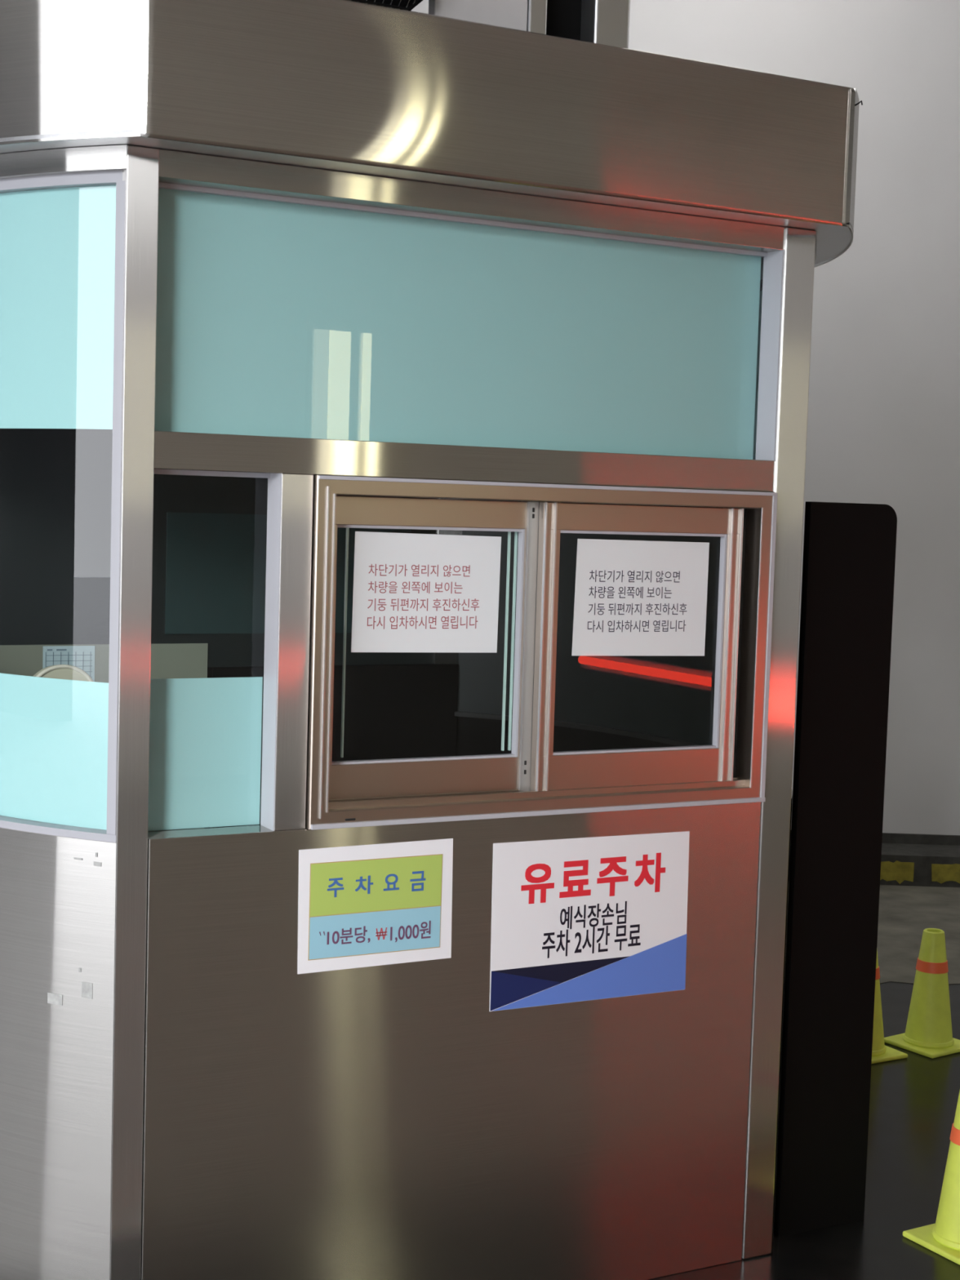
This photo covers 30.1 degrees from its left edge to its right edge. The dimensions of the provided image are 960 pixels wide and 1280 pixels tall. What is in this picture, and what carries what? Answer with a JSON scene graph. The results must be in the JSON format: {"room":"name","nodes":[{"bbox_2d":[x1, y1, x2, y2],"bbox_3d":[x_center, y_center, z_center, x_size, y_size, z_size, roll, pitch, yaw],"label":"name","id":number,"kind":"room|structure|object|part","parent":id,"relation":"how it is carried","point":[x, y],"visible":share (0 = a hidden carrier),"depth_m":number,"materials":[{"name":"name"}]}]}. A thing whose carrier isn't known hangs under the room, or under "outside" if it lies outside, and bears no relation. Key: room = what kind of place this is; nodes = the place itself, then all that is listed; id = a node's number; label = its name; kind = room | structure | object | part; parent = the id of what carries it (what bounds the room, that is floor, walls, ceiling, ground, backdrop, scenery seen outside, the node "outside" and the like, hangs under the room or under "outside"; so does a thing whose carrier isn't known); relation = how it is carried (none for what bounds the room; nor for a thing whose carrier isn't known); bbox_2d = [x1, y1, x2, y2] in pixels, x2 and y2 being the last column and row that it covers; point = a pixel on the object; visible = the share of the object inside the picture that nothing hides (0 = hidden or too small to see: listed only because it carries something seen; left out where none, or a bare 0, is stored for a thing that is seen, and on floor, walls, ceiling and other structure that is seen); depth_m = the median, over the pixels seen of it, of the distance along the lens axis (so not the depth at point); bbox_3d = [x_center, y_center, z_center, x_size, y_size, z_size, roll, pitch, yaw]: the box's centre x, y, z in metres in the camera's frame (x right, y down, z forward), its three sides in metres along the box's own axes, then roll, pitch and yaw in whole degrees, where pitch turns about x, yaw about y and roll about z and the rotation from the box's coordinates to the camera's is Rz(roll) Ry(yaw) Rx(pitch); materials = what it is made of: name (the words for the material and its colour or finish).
{"room":"parking garage entrance","nodes":[
{"label":"parking garage entrance","id":0,"kind":"room"},
{"bbox_2d":[411,0,959,835],"bbox_3d":[-0.145,-1.393,7.506,18.000,4.600,0.320,2,4,1],"label":"wall","id":1,"kind":"structure","parent":0,"point":[883,419],"depth_m":7.32,"materials":[{"name":"white paint"}]},
{"bbox_2d":[788,840,959,887],"bbox_3d":[-0.218,0.860,7.372,18.000,0.125,0.280,2,4,1],"label":"trim","id":2,"kind":"structure","parent":1,"relation":"attached to","point":[922,855],"depth_m":7.21,"materials":[{"name":"concrete"}]},
{"bbox_2d":[880,860,959,884],"bbox_3d":[1.315,0.925,7.210,7.084,0.096,0.004,2,4,1],"label":"trim","id":3,"kind":"structure","parent":2,"relation":"attached to","point":[899,871],"depth_m":7.20,"materials":[{"name":"yellow paint"}]},
{"bbox_2d":[790,832,959,845],"bbox_3d":[-0.213,0.767,7.496,18.000,0.040,0.017,2,4,1],"label":"baseboard","id":4,"kind":"structure","parent":1,"relation":"attached to","point":[887,837],"depth_m":7.46,"materials":[{"name":"concrete"}]},
{"bbox_2d":[648,981,959,1279],"bbox_3d":[1.666,0.917,8.886,10.500,0.100,9.620,-1,5,-28],"label":"floor","id":5,"kind":"structure","parent":0,"point":[913,1099],"depth_m":3.95,"materials":[{"name":"grey concrete"}]},
{"bbox_2d":[0,0,862,1279],"bbox_3d":[-0.326,0.042,3.824,2.078,2.274,1.685,-1,5,-28],"label":"booth","id":6,"kind":"object","parent":5,"relation":"on","point":[282,282],"visible":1,"depth_m":3.10,"materials":[{"name":"silver metal"}]},
{"bbox_3d":[-1.069,0.725,3.498,0.307,0.916,1.485,-1,5,-28],"label":"bowed panel","id":7,"kind":"part","parent":6,"relation":"part of","materials":[{"name":"silver metal"}]},
{"bbox_2d":[32,664,93,681],"bbox_3d":[-0.833,0.609,3.713,0.430,1.093,0.423,-1,5,-28],"label":"office chair","id":8,"kind":"object","parent":6,"relation":"on","point":[68,672],"visible":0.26,"depth_m":3.81,"materials":[{"name":"beige plastic"}]},
{"bbox_2d":[42,645,94,681],"bbox_3d":[-0.983,0.075,4.271,0.125,0.122,0.002,-1,5,-28],"label":"chart","id":9,"kind":"object","parent":6,"relation":"attached to","point":[82,657],"visible":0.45,"depth_m":4.27,"materials":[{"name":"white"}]},
{"bbox_3d":[-0.968,0.565,4.353,0.600,1.115,0.050,-1,5,-28],"label":"panel","id":10,"kind":"part","parent":6,"relation":"part of","materials":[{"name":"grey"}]},
{"bbox_3d":[-0.572,0.230,2.904,0.052,2.020,0.055,-1,5,-28],"label":"corner post","id":11,"kind":"part","parent":6,"relation":"part of","materials":[{"name":"silver metal"}]},
{"bbox_3d":[-0.327,0.020,3.021,0.056,0.598,0.066,-1,5,-28],"label":"window post","id":12,"kind":"part","parent":6,"relation":"part of","materials":[{"name":"silver metal"}]},
{"bbox_3d":[-0.476,-0.166,4.522,0.660,0.298,0.006,-1,5,-28],"label":"pane","id":13,"kind":"part","parent":6,"relation":"part of","materials":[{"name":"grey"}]},
{"bbox_3d":[-0.427,0.590,4.643,0.627,1.055,0.050,-1,5,-28],"label":"panel","id":14,"kind":"part","parent":6,"relation":"part of","materials":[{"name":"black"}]},
{"bbox_2d":[297,838,453,973],"bbox_3d":[-0.178,0.460,3.098,0.296,0.216,0.002,-1,5,-28],"label":"notice","id":15,"kind":"object","parent":6,"relation":"attached to","point":[384,904],"visible":1,"depth_m":3.10,"materials":[{"name":"white paper"}]},
{"bbox_2d":[350,0,422,10],"bbox_3d":[-0.205,-1.186,2.941,0.251,0.340,0.117,-1,5,-28],"label":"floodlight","id":16,"kind":"object","parent":6,"relation":"on","point":[408,5],"visible":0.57,"depth_m":2.96,"materials":[{"name":"black metal"}]},
{"bbox_2d":[351,531,501,653],"bbox_3d":[-0.093,-0.083,3.164,0.290,0.214,0.001,-1,5,-28],"label":"paper notice","id":17,"kind":"object","parent":6,"relation":"attached to","point":[412,593],"visible":1,"depth_m":3.16,"materials":[{"name":"white paper"}]},
{"bbox_3d":[-0.084,0.017,3.168,0.429,0.534,0.020,-1,5,-28],"label":"sliding sash","id":18,"kind":"part","parent":6,"relation":"part of","materials":[{"name":"silver metal"}]},
{"bbox_3d":[-0.103,0.106,4.769,0.072,2.020,0.055,-1,5,-28],"label":"corner post","id":19,"kind":"part","parent":6,"relation":"part of","materials":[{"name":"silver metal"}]},
{"bbox_3d":[-0.023,0.774,3.246,1.226,0.920,0.063,-1,5,-28],"label":"panel","id":20,"kind":"part","parent":6,"relation":"part of","materials":[{"name":"silver metal"}]},
{"bbox_2d":[428,0,630,48],"bbox_3d":[0.091,-1.342,3.129,0.399,0.640,0.089,-1,5,-28],"label":"sign frame","id":21,"kind":"object","parent":6,"relation":"on","point":[605,22],"visible":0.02,"depth_m":3.17,"materials":[{"name":"silver metal"}]},
{"bbox_3d":[0.004,-1.314,3.059,0.180,0.590,0.026,-1,5,-28],"label":"panel","id":22,"kind":"part","parent":21,"relation":"part of","materials":[{"name":"white"}]},
{"bbox_3d":[0.095,-1.316,3.122,0.036,0.590,0.060,-1,5,-28],"label":"post","id":23,"kind":"part","parent":21,"relation":"part of","materials":[{"name":"silver metal"}]},
{"bbox_3d":[0.226,-1.318,3.200,0.074,0.590,0.075,-1,5,-28],"label":"post","id":24,"kind":"part","parent":21,"relation":"part of","materials":[{"name":"silver metal"}]},
{"bbox_2d":[489,831,689,1011],"bbox_3d":[0.208,0.517,3.309,0.428,0.310,0.002,-1,5,-28],"label":"parking sign","id":25,"kind":"object","parent":6,"relation":"attached to","point":[573,920],"visible":1,"depth_m":3.30,"materials":[{"name":"white"}]},
{"bbox_3d":[0.297,0.016,3.341,0.438,0.534,0.019,-1,5,-28],"label":"sliding sash","id":26,"kind":"part","parent":6,"relation":"part of","materials":[{"name":"silver metal"}]},
{"bbox_2d":[571,538,709,656],"bbox_3d":[0.303,-0.077,3.346,0.297,0.219,0.001,-1,5,-28],"label":"paper notice","id":27,"kind":"object","parent":6,"relation":"attached to","point":[633,597],"visible":1,"depth_m":3.34,"materials":[{"name":"white paper"}]},
{"bbox_3d":[0.569,0.220,3.507,0.071,2.020,0.060,-1,5,-28],"label":"corner post","id":28,"kind":"part","parent":6,"relation":"part of","materials":[{"name":"silver metal"}]},
{"bbox_3d":[0.371,0.712,4.262,0.307,0.916,1.485,-1,5,-28],"label":"bowed panel","id":29,"kind":"part","parent":6,"relation":"part of","materials":[{"name":"silver metal"}]},
{"bbox_2d":[773,501,897,1236],"bbox_3d":[0.729,0.473,3.665,0.223,1.503,0.018,-1,5,-28],"label":"panel","id":30,"kind":"object","parent":5,"relation":"on","point":[849,562],"visible":1,"depth_m":3.65,"materials":[{"name":"black metal"}]},
{"bbox_2d":[871,949,907,1063],"bbox_3d":[1.055,0.978,4.925,0.184,0.329,0.184,-1,5,-30],"label":"traffic cone","id":31,"kind":"object","parent":5,"relation":"on","point":[881,1052],"visible":0.2,"depth_m":4.89,"materials":[{"name":"yellow plastic"}]},
{"bbox_2d":[884,928,959,1058],"bbox_3d":[1.267,0.977,5.019,0.184,0.329,0.184,-1,5,-36],"label":"traffic cone","id":32,"kind":"object","parent":5,"relation":"on","point":[928,1033],"visible":0.99,"depth_m":4.98,"materials":[{"name":"yellow plastic"}]},
{"bbox_2d":[902,1090,959,1265],"bbox_3d":[1.000,1.072,3.640,0.184,0.329,0.184,-1,5,-31],"label":"traffic cone","id":33,"kind":"object","parent":5,"relation":"on","point":[942,1237],"visible":1,"depth_m":3.62,"materials":[{"name":"yellow plastic"}]},
{"bbox_2d":[784,884,959,984],"bbox_3d":[-0.235,0.990,6.437,18.000,0.001,1.605,2,4,1],"label":"floor","id":34,"kind":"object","parent":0,"point":[904,912],"visible":0.04,"depth_m":6.51,"materials":[{"name":"concrete"}]}
]}

